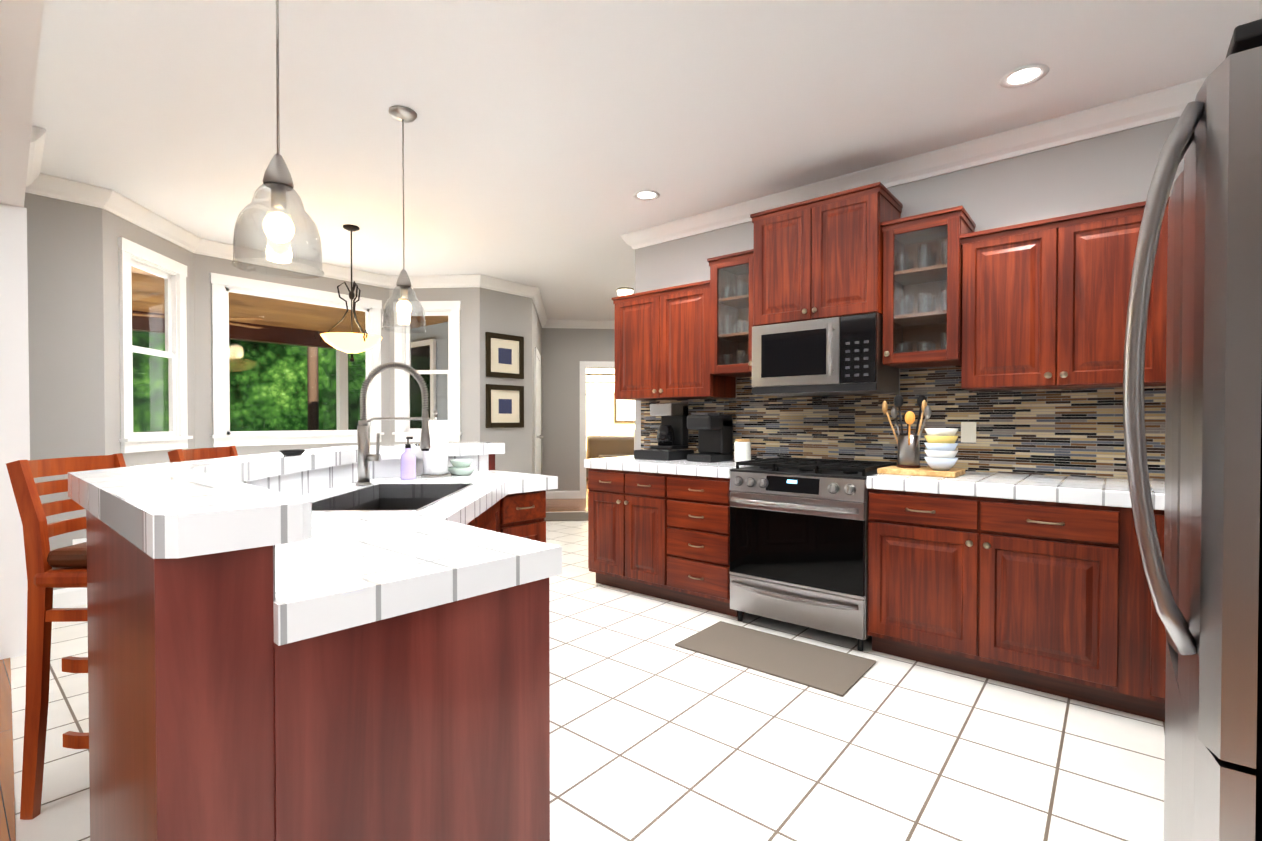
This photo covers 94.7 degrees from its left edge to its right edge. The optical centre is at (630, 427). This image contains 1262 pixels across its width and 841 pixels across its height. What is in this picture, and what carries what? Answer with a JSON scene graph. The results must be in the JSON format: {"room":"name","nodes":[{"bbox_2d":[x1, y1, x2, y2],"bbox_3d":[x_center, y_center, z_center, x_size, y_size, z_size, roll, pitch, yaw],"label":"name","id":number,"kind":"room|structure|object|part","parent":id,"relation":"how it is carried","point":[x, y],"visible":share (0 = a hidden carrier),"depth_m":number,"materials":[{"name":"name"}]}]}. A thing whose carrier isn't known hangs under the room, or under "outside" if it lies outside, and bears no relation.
{"room":"kitchen","nodes":[
{"label":"kitchen","id":0,"kind":"room"},
{"bbox_2d":[0,658,15,840],"bbox_3d":[-3.961,1.216,0.984,10.295,0.043,4.511,1,1,40],"label":"floor","id":1,"kind":"structure","parent":0,"point":[7,816],"depth_m":2.07,"materials":[{"name":"brown wood"}]},
{"bbox_2d":[0,0,43,206],"bbox_3d":[-1.110,-1.323,1.034,5.629,0.439,0.424,1,1,40],"label":"header beam","id":2,"kind":"structure","parent":0,"point":[20,26],"depth_m":1.90,"materials":[{"name":"white paint"}]},
{"bbox_2d":[24,192,104,589],"bbox_3d":[-3.700,-0.210,3.790,0.130,2.740,0.381,1,1,40],"label":"wall","id":3,"kind":"structure","parent":0,"point":[65,325],"depth_m":3.75,"materials":[{"name":"grey paint"}]},
{"bbox_2d":[26,126,52,193],"bbox_3d":[-3.382,-1.515,3.283,0.767,0.115,0.126,1,1,40],"label":"crown molding","id":4,"kind":"structure","parent":3,"relation":"attached to","point":[37,182],"depth_m":3.37,"materials":[{"name":"white paint"}]},
{"bbox_2d":[52,588,86,607],"bbox_3d":[-3.641,1.098,3.763,0.016,0.125,0.388,1,1,40],"label":"baseboard","id":5,"kind":"structure","parent":3,"relation":"attached to","point":[67,597],"depth_m":3.75,"materials":[{"name":"white paint"}]},
{"bbox_2d":[72,538,86,544],"bbox_3d":[-3.608,0.783,3.805,0.006,0.115,0.070,1,1,40],"label":"outlet","id":6,"kind":"object","parent":3,"relation":"attached to","point":[77,541],"visible":0.31,"depth_m":3.80,"materials":[{"name":"white"}]},
{"bbox_2d":[25,176,614,328],"bbox_3d":[-1.619,-1.567,7.293,1.658,0.115,8.454,1,1,40],"label":"crown molding","id":7,"kind":"structure","parent":3,"relation":"attached to","point":[109,200],"depth_m":5.17,"materials":[{"name":"white paint"}]},
{"bbox_2d":[102,209,194,466],"bbox_3d":[-3.645,-0.218,4.408,0.060,2.740,1.053,0,1,-10],"label":"wall","id":8,"kind":"structure","parent":0,"point":[114,226],"depth_m":4.03,"materials":[{"name":"grey paint"}]},
{"bbox_2d":[118,237,192,452],"bbox_3d":[-3.620,-0.578,4.412,0.112,1.500,0.784,0,1,-10],"label":"window","id":9,"kind":"structure","parent":8,"relation":"in","point":[172,273],"depth_m":4.46,"materials":[{"name":"white paint"}]},
{"bbox_2d":[193,253,389,455],"bbox_3d":[-3.173,-0.233,5.616,0.060,2.740,1.730,1,1,40],"label":"wall","id":10,"kind":"structure","parent":0,"point":[204,266],"depth_m":5.13,"materials":[{"name":"grey paint"}]},
{"bbox_2d":[210,273,383,446],"bbox_3d":[-3.147,-0.593,5.603,0.112,1.500,1.524,1,1,40],"label":"window","id":11,"kind":"structure","parent":10,"relation":"in","point":[222,286],"depth_m":5.39,"materials":[{"name":"white paint"}]},
{"bbox_2d":[389,287,479,444],"bbox_3d":[-2.101,-0.242,6.258,0.988,2.740,0.060,0,1,4],"label":"wall","id":12,"kind":"structure","parent":0,"point":[469,298],"depth_m":6.20,"materials":[{"name":"grey paint"}]},
{"bbox_2d":[392,301,461,441],"bbox_3d":[-2.178,-0.601,6.233,0.742,1.500,0.112,0,1,4],"label":"window","id":13,"kind":"structure","parent":12,"relation":"in","point":[402,354],"depth_m":6.22,"materials":[{"name":"white paint"}]},
{"bbox_2d":[389,278,472,288],"bbox_3d":[-2.084,-1.552,6.167,0.690,0.115,0.623,1,1,40],"label":"crown molding","id":14,"kind":"structure","parent":12,"relation":"attached to","point":[421,282],"depth_m":6.18,"materials":[{"name":"white paint"}]},
{"bbox_2d":[480,288,531,473],"bbox_3d":[-1.418,-0.245,6.503,0.160,2.740,0.720,1,1,40],"label":"wall","id":15,"kind":"structure","parent":0,"point":[505,313],"depth_m":6.46,"materials":[{"name":"grey paint"}]},
{"bbox_3d":[-1.390,-0.794,6.427,0.028,0.480,0.510,1,1,40],"label":"picture","id":16,"kind":"part","parent":15,"relation":"part of"},
{"bbox_3d":[-1.390,-0.239,6.434,0.028,0.470,0.510,1,1,40],"label":"picture","id":17,"kind":"part","parent":15,"relation":"part of"},
{"bbox_2d":[532,300,541,474],"bbox_3d":[-1.320,-0.262,7.825,0.130,2.740,2.178,0,1,-6],"label":"wall","id":18,"kind":"structure","parent":0,"point":[536,333],"depth_m":7.18,"materials":[{"name":"grey paint"}]},
{"bbox_2d":[535,347,542,474],"bbox_3d":[-1.232,0.050,7.699,0.726,2.120,0.717,1,1,40],"label":"door frame","id":19,"kind":"structure","parent":18,"relation":"attached to","point":[538,436],"depth_m":7.58,"materials":[{"name":"white paint"}]},
{"bbox_2d":[546,477,588,511],"bbox_3d":[-0.263,1.077,11.217,5.800,0.034,6.850,0,1,-5],"label":"floor","id":20,"kind":"structure","parent":0,"point":[556,505],"depth_m":8.33,"materials":[{"name":"brown wood"}]},
{"bbox_2d":[544,512,587,520],"bbox_3d":[-0.649,1.109,7.291,0.880,0.012,0.600,0,1,-5],"label":"mat","id":21,"kind":"object","parent":20,"relation":"on","point":[567,516],"visible":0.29,"depth_m":7.24,"materials":[{"name":"brown fabric"}]},
{"bbox_2d":[586,374,633,476],"bbox_3d":[0.019,-0.038,13.066,2.224,2.155,2.414,0,1,-5],"label":"bed","id":22,"kind":"object","parent":20,"relation":"on","point":[612,443],"visible":0.25,"depth_m":11.94,"materials":[{"name":"brown fabric"}]},
{"bbox_2d":[598,455,633,457],"bbox_3d":[-0.015,0.803,11.527,1.250,0.526,0.430,0,1,-5],"label":"bench","id":23,"kind":"object","parent":20,"relation":"on","point":[603,456],"visible":0.1,"depth_m":11.42,"materials":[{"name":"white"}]},
{"bbox_2d":[542,328,614,490],"bbox_3d":[0.625,-0.274,9.161,4.000,2.750,0.130,0,1,-5],"label":"wall","id":24,"kind":"structure","parent":0,"point":[565,351],"depth_m":8.95,"materials":[{"name":"grey paint"}]},
{"bbox_2d":[546,491,579,498],"bbox_3d":[-1.188,1.034,8.722,0.536,0.125,0.908,1,1,40],"label":"baseboard","id":25,"kind":"structure","parent":24,"relation":"attached to","point":[562,494],"depth_m":8.95,"materials":[{"name":"white paint"}]},
{"bbox_2d":[580,361,614,498],"bbox_3d":[0.108,0.031,9.108,1.820,2.120,0.150,0,1,-5],"label":"door frame","id":26,"kind":"structure","parent":24,"relation":"attached to","point":[584,365],"depth_m":8.96,"materials":[{"name":"white paint"}]},
{"bbox_2d":[10,511,1164,840],"bbox_3d":[-0.196,1.163,5.490,9.900,0.050,9.600,1,1,40],"label":"floor","id":27,"kind":"structure","parent":0,"point":[656,733],"depth_m":2.15,"materials":[{"name":"tile"}]},
{"bbox_2d":[6,453,125,819],"bbox_3d":[-1.675,0.640,1.945,0.439,1.092,0.400,0,1,-2],"label":"bar stool","id":28,"kind":"object","parent":27,"relation":"on","point":[48,570],"visible":0.29,"depth_m":1.76,"materials":[{"name":"brown wood"}]},
{"bbox_2d":[168,446,237,462],"bbox_3d":[-1.700,0.632,2.584,0.439,1.092,0.400,0,1,-2],"label":"bar stool","id":29,"kind":"object","parent":27,"relation":"on","point":[178,455],"visible":0.06,"depth_m":2.58,"materials":[{"name":"brown wood"}]},
{"bbox_2d":[86,498,557,840],"bbox_3d":[-0.801,0.675,2.210,2.027,1.013,1.954,1,1,40],"label":"kitchen island","id":30,"kind":"object","parent":27,"relation":"on","point":[429,727],"depth_m":1.06,"materials":[{"name":"brown wood"}]},
{"bbox_2d":[68,442,557,553],"bbox_3d":[-0.816,0.137,2.235,2.082,0.063,1.990,1,1,40],"label":"island countertop","id":31,"kind":"structure","parent":30,"relation":"on","point":[183,505],"depth_m":1.77,"materials":[{"name":"white tile"}]},
{"bbox_2d":[280,449,305,455],"bbox_3d":[-1.302,0.095,2.236,0.090,0.020,0.090,1,1,40],"label":"dish","id":32,"kind":"object","parent":31,"relation":"on","point":[292,452],"visible":1,"depth_m":2.21,"materials":[{"name":"grey ceramic"}]},
{"bbox_2d":[356,362,430,485],"bbox_3d":[-1.079,-0.020,2.643,0.347,0.559,0.068,0,1,2],"label":"faucet","id":33,"kind":"object","parent":31,"relation":"on","point":[365,457],"visible":1,"depth_m":2.63,"materials":[{"name":"silver metal"}]},
{"bbox_2d":[400,437,415,479],"bbox_3d":[-1.114,0.150,2.908,0.076,0.212,0.072,1,1,40],"label":"soap bottle","id":34,"kind":"object","parent":31,"relation":"on","point":[408,465],"visible":1,"depth_m":2.88,"materials":[{"name":"purple"}]},
{"bbox_2d":[421,410,450,477],"bbox_3d":[-1.022,0.081,3.039,0.150,0.347,0.150,1,1,40],"label":"paper towel","id":35,"kind":"object","parent":31,"relation":"on","point":[435,460],"visible":0.96,"depth_m":2.99,"materials":[{"name":"white paper"}]},
{"bbox_2d":[448,459,475,474],"bbox_3d":[-0.919,0.212,3.151,0.156,0.081,0.156,1,1,40],"label":"dishes","id":36,"kind":"object","parent":31,"relation":"on","point":[461,467],"visible":0.98,"depth_m":3.10,"materials":[{"name":"green ceramic"}]},
{"bbox_2d":[284,546,561,653],"bbox_3d":[-0.695,0.298,2.198,1.894,0.068,1.783,1,1,40],"label":"island countertop","id":37,"kind":"structure","parent":30,"relation":"on","point":[306,624],"depth_m":1.09,"materials":[{"name":"white tile"}]},
{"bbox_2d":[588,468,663,598],"bbox_3d":[0.166,0.724,4.290,0.714,0.859,0.667,1,1,40],"label":"base cabinet","id":38,"kind":"object","parent":27,"relation":"on","point":[626,505],"depth_m":4.03,"materials":[{"name":"brown wood"}]},
{"bbox_2d":[584,456,750,475],"bbox_3d":[0.335,0.264,4.132,1.219,0.065,0.666,1,1,40],"label":"countertop","id":39,"kind":"structure","parent":38,"relation":"on","point":[721,468],"depth_m":3.86,"materials":[{"name":"white tile"}]},
{"bbox_2d":[634,403,693,460],"bbox_3d":[0.245,0.025,4.301,0.320,0.406,0.320,1,1,40],"label":"coffee maker","id":40,"kind":"object","parent":39,"relation":"on","point":[672,436],"visible":1,"depth_m":4.25,"materials":[{"name":"black plastic"}]},
{"bbox_2d":[687,413,732,461],"bbox_3d":[0.553,0.063,4.077,0.200,0.335,0.310,1,1,40],"label":"coffee maker","id":41,"kind":"object","parent":39,"relation":"on","point":[715,437],"visible":1,"depth_m":4.03,"materials":[{"name":"black plastic"}]},
{"bbox_2d":[734,439,750,461],"bbox_3d":[0.754,0.154,3.930,0.112,0.158,0.112,1,1,40],"label":"canister","id":42,"kind":"object","parent":39,"relation":"on","point":[742,449],"visible":0.79,"depth_m":3.88,"materials":[{"name":"white ceramic"}]},
{"bbox_2d":[664,472,745,616],"bbox_3d":[0.624,0.729,3.908,0.480,0.859,0.667,1,1,40],"label":"base cabinet","id":43,"kind":"object","parent":27,"relation":"on","point":[696,508],"depth_m":3.65,"materials":[{"name":"brown wood"}]},
{"bbox_2d":[675,621,875,696],"bbox_3d":[0.730,1.164,3.007,0.900,0.012,0.470,1,1,40],"label":"area rug","id":44,"kind":"object","parent":27,"relation":"on","point":[838,673],"visible":1,"depth_m":2.95,"materials":[{"name":"brown fabric"}]},
{"bbox_2d":[729,457,896,650],"bbox_3d":[1.081,0.684,3.457,0.791,0.961,0.739,1,1,40],"label":"range","id":45,"kind":"object","parent":27,"relation":"on","point":[798,541],"visible":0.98,"depth_m":3.20,"materials":[{"name":"silver metal"}]},
{"bbox_2d":[867,484,1131,712],"bbox_3d":[1.823,0.742,2.909,1.042,0.859,0.667,1,1,40],"label":"base cabinet","id":46,"kind":"object","parent":27,"relation":"on","point":[1035,582],"depth_m":2.60,"materials":[{"name":"brown wood"}]},
{"bbox_2d":[867,472,1164,507],"bbox_3d":[2.021,0.282,2.727,1.572,0.065,0.666,1,1,40],"label":"countertop","id":47,"kind":"structure","parent":46,"relation":"on","point":[1102,490],"depth_m":2.65,"materials":[{"name":"white tile"}]},
{"bbox_2d":[877,466,964,477],"bbox_3d":[1.538,0.230,3.083,0.370,0.028,0.260,1,1,40],"label":"cutting board","id":48,"kind":"object","parent":47,"relation":"on","point":[931,472],"visible":1,"depth_m":3.00,"materials":[{"name":"brown wood"}]},
{"bbox_2d":[882,394,930,467],"bbox_3d":[1.509,0.016,3.165,0.253,0.396,0.213,1,1,40],"label":"utensil crock","id":49,"kind":"object","parent":48,"relation":"on","point":[908,444],"visible":1,"depth_m":3.13,"materials":[{"name":"grey metal"}]},
{"bbox_2d":[924,428,957,470],"bbox_3d":[1.587,0.110,2.975,0.154,0.214,0.156,1,1,40],"label":"bowls","id":50,"kind":"object","parent":48,"relation":"on","point":[941,446],"visible":1,"depth_m":2.92,"materials":[{"name":"white ceramic"}]},
{"bbox_2d":[1128,508,1165,721],"bbox_3d":[2.427,0.748,2.406,0.530,0.859,0.667,1,1,40],"label":"base cabinet","id":51,"kind":"object","parent":27,"relation":"on","point":[1146,630],"depth_m":2.32,"materials":[{"name":"brown wood"}]},
{"bbox_2d":[1123,19,1261,840],"bbox_3d":[1.411,0.300,1.022,0.845,1.792,0.910,1,1,40],"label":"refrigerator","id":52,"kind":"object","parent":27,"relation":"on","point":[1204,579],"visible":1,"depth_m":0.90,"materials":[{"name":"silver metal"}]},
{"bbox_2d":[586,369,634,458],"bbox_3d":[-0.326,-0.315,11.886,6.000,2.740,5.470,0,1,-5],"label":"shell","id":53,"kind":"object","parent":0,"point":[599,407],"visible":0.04,"depth_m":14.49,"materials":[{"name":"beige paint"}]},
{"bbox_2d":[614,391,634,422],"bbox_3d":[-0.014,-0.529,14.531,0.800,0.800,0.051,0,1,-5],"label":"framed picture","id":54,"kind":"object","parent":53,"relation":"attached to","point":[624,411],"visible":0.48,"depth_m":14.50,"materials":[{"name":"brown metal"}]},
{"bbox_2d":[32,0,1261,320],"bbox_3d":[-1.156,-1.611,4.301,9.900,0.050,12.600,1,1,40],"label":"ceiling","id":55,"kind":"structure","parent":0,"point":[544,140],"depth_m":2.79,"materials":[{"name":"white paint"}]},
{"bbox_2d":[231,0,323,278],"bbox_3d":[-0.932,-0.985,1.532,0.212,1.129,0.212,1,1,40],"label":"pendant light","id":56,"kind":"object","parent":55,"relation":"hanging from","point":[278,227],"visible":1,"depth_m":1.52,"materials":[{"name":"clear glass"}]},
{"bbox_2d":[314,224,381,361],"bbox_3d":[-2.191,-1.056,4.590,0.493,1.067,0.469,1,1,40],"label":"chandelier","id":57,"kind":"object","parent":55,"relation":"hanging from","point":[352,343],"visible":1,"depth_m":4.54,"materials":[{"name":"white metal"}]},
{"bbox_2d":[381,106,425,332],"bbox_3d":[-1.134,-1.028,2.898,0.212,1.079,0.212,1,1,40],"label":"pendant light","id":58,"kind":"object","parent":55,"relation":"hanging from","point":[403,114],"visible":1,"depth_m":2.88,"materials":[{"name":"clear glass"}]},
{"bbox_2d":[617,287,633,295],"bbox_3d":[-0.068,-1.568,6.780,0.200,0.099,0.200,1,1,40],"label":"hall ceiling light","id":59,"kind":"object","parent":55,"relation":"attached to","point":[622,291],"visible":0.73,"depth_m":6.71,"materials":[{"name":"grey metal"}]},
{"bbox_2d":[633,190,659,200],"bbox_3d":[0.105,-1.577,3.941,0.184,0.007,0.184,1,1,40],"label":"recessed light","id":60,"kind":"object","parent":55,"relation":"in","point":[645,195],"visible":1,"depth_m":3.94,"materials":[{"name":"white paint"}]},
{"bbox_2d":[999,64,1048,87],"bbox_3d":[1.742,-1.560,2.577,0.184,0.007,0.184,1,1,40],"label":"recessed light","id":61,"kind":"object","parent":55,"relation":"in","point":[1025,75],"visible":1,"depth_m":2.57,"materials":[{"name":"white paint"}]},
{"bbox_2d":[635,117,1183,480],"bbox_3d":[1.747,-0.205,3.476,4.360,2.740,0.140,1,1,40],"label":"wall","id":62,"kind":"structure","parent":0,"point":[1070,432],"depth_m":3.21,"materials":[{"name":"tile"}]},
{"bbox_2d":[612,280,735,400],"bbox_3d":[0.303,-0.612,4.339,0.898,0.786,0.369,1,1,40],"label":"upper cabinet","id":63,"kind":"object","parent":62,"relation":"attached to","point":[662,343],"visible":0.96,"depth_m":4.18,"materials":[{"name":"brown wood"}]},
{"bbox_2d":[707,249,753,376],"bbox_3d":[0.770,-0.751,3.936,0.374,0.778,0.389,1,1,40],"label":"upper cabinet","id":64,"kind":"object","parent":62,"relation":"attached to","point":[731,300],"visible":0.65,"depth_m":3.89,"materials":[{"name":"brown wood"}]},
{"bbox_2d":[750,182,902,325],"bbox_3d":[1.179,-0.986,3.553,0.780,0.698,0.449,1,1,40],"label":"upper cabinet","id":65,"kind":"object","parent":62,"relation":"attached to","point":[818,258],"visible":0.98,"depth_m":3.37,"materials":[{"name":"brown wood"}]},
{"bbox_2d":[752,313,898,395],"bbox_3d":[1.162,-0.421,3.540,0.752,0.424,0.486,1,1,40],"label":"microwave","id":66,"kind":"object","parent":65,"relation":"attached to","point":[842,355],"visible":0.98,"depth_m":3.36,"materials":[{"name":"silver metal"}]},
{"bbox_2d":[625,77,1206,249],"bbox_3d":[1.669,-1.516,3.390,4.290,0.115,0.085,1,1,40],"label":"crown molding","id":67,"kind":"structure","parent":62,"relation":"attached to","point":[1171,102],"depth_m":3.21,"materials":[{"name":"white paint"}]},
{"bbox_2d":[881,206,975,368],"bbox_3d":[1.637,-0.741,3.213,0.402,0.778,0.389,1,1,40],"label":"upper cabinet","id":68,"kind":"object","parent":62,"relation":"attached to","point":[922,290],"visible":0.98,"depth_m":3.17,"materials":[{"name":"brown wood"}]},
{"bbox_2d":[961,422,975,442],"bbox_3d":[1.893,0.025,3.260,0.075,0.115,0.008,1,1,40],"label":"outlet","id":69,"kind":"object","parent":62,"relation":"attached to","point":[968,432],"visible":1,"depth_m":3.26,"materials":[{"name":"beige plastic"}]},
{"bbox_2d":[959,197,1169,390],"bbox_3d":[2.097,-0.592,2.845,0.819,0.786,0.369,1,1,40],"label":"upper cabinet","id":70,"kind":"object","parent":62,"relation":"attached to","point":[1044,303],"visible":0.96,"depth_m":2.73,"materials":[{"name":"brown wood"}]},
{"bbox_3d":[-3.542,-0.203,3.301,1.005,2.739,0.182,1,1,40],"label":"wall","id":71,"kind":"structure","parent":0,"visible":0},
{"bbox_2d":[0,203,29,659],"bbox_3d":[-3.164,0.021,2.954,0.030,2.300,0.150,1,1,43],"label":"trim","id":72,"kind":"structure","parent":71,"relation":"attached to","point":[14,402],"depth_m":2.96,"materials":[{"name":"white paint"}]},
{"bbox_3d":[-6.060,1.537,7.518,8.300,0.050,28.000,1,1,40],"label":"ground","id":73,"kind":"structure","parent":0,"visible":0},
{"bbox_3d":[-5.295,1.376,4.887,3.640,0.340,7.940,1,1,40],"label":"porch deck","id":74,"kind":"object","parent":73,"relation":"on","visible":0},
{"bbox_2d":[131,266,447,429],"bbox_3d":[-5.295,-0.104,4.868,3.640,2.620,7.940,1,1,40],"label":"porch","id":75,"kind":"structure","parent":74,"relation":"on","point":[328,321],"depth_m":7.29,"materials":[{"name":"brown wood"}]},
{"bbox_2d":[132,308,263,328],"bbox_3d":[-4.546,-1.195,6.158,1.162,0.349,1.216,1,1,40],"label":"fan","id":76,"kind":"object","parent":75,"relation":"hanging from","point":[230,319],"depth_m":6.05,"materials":[{"name":"brown wood"}]},
{"label":"outside","id":77,"kind":"structure","parent":0,"visible":0},
{"bbox_2d":[132,331,365,431],"bbox_3d":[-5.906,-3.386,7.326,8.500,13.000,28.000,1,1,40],"label":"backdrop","id":78,"kind":"structure","parent":77,"point":[269,379],"depth_m":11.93,"materials":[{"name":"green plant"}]},
{"bbox_2d":[365,322,447,428],"bbox_3d":[-2.762,-0.273,7.906,3.640,2.860,0.065,1,1,40],"label":"siding","id":79,"kind":"object","parent":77,"point":[437,359],"depth_m":7.81,"materials":[{"name":"grey"}]}
]}

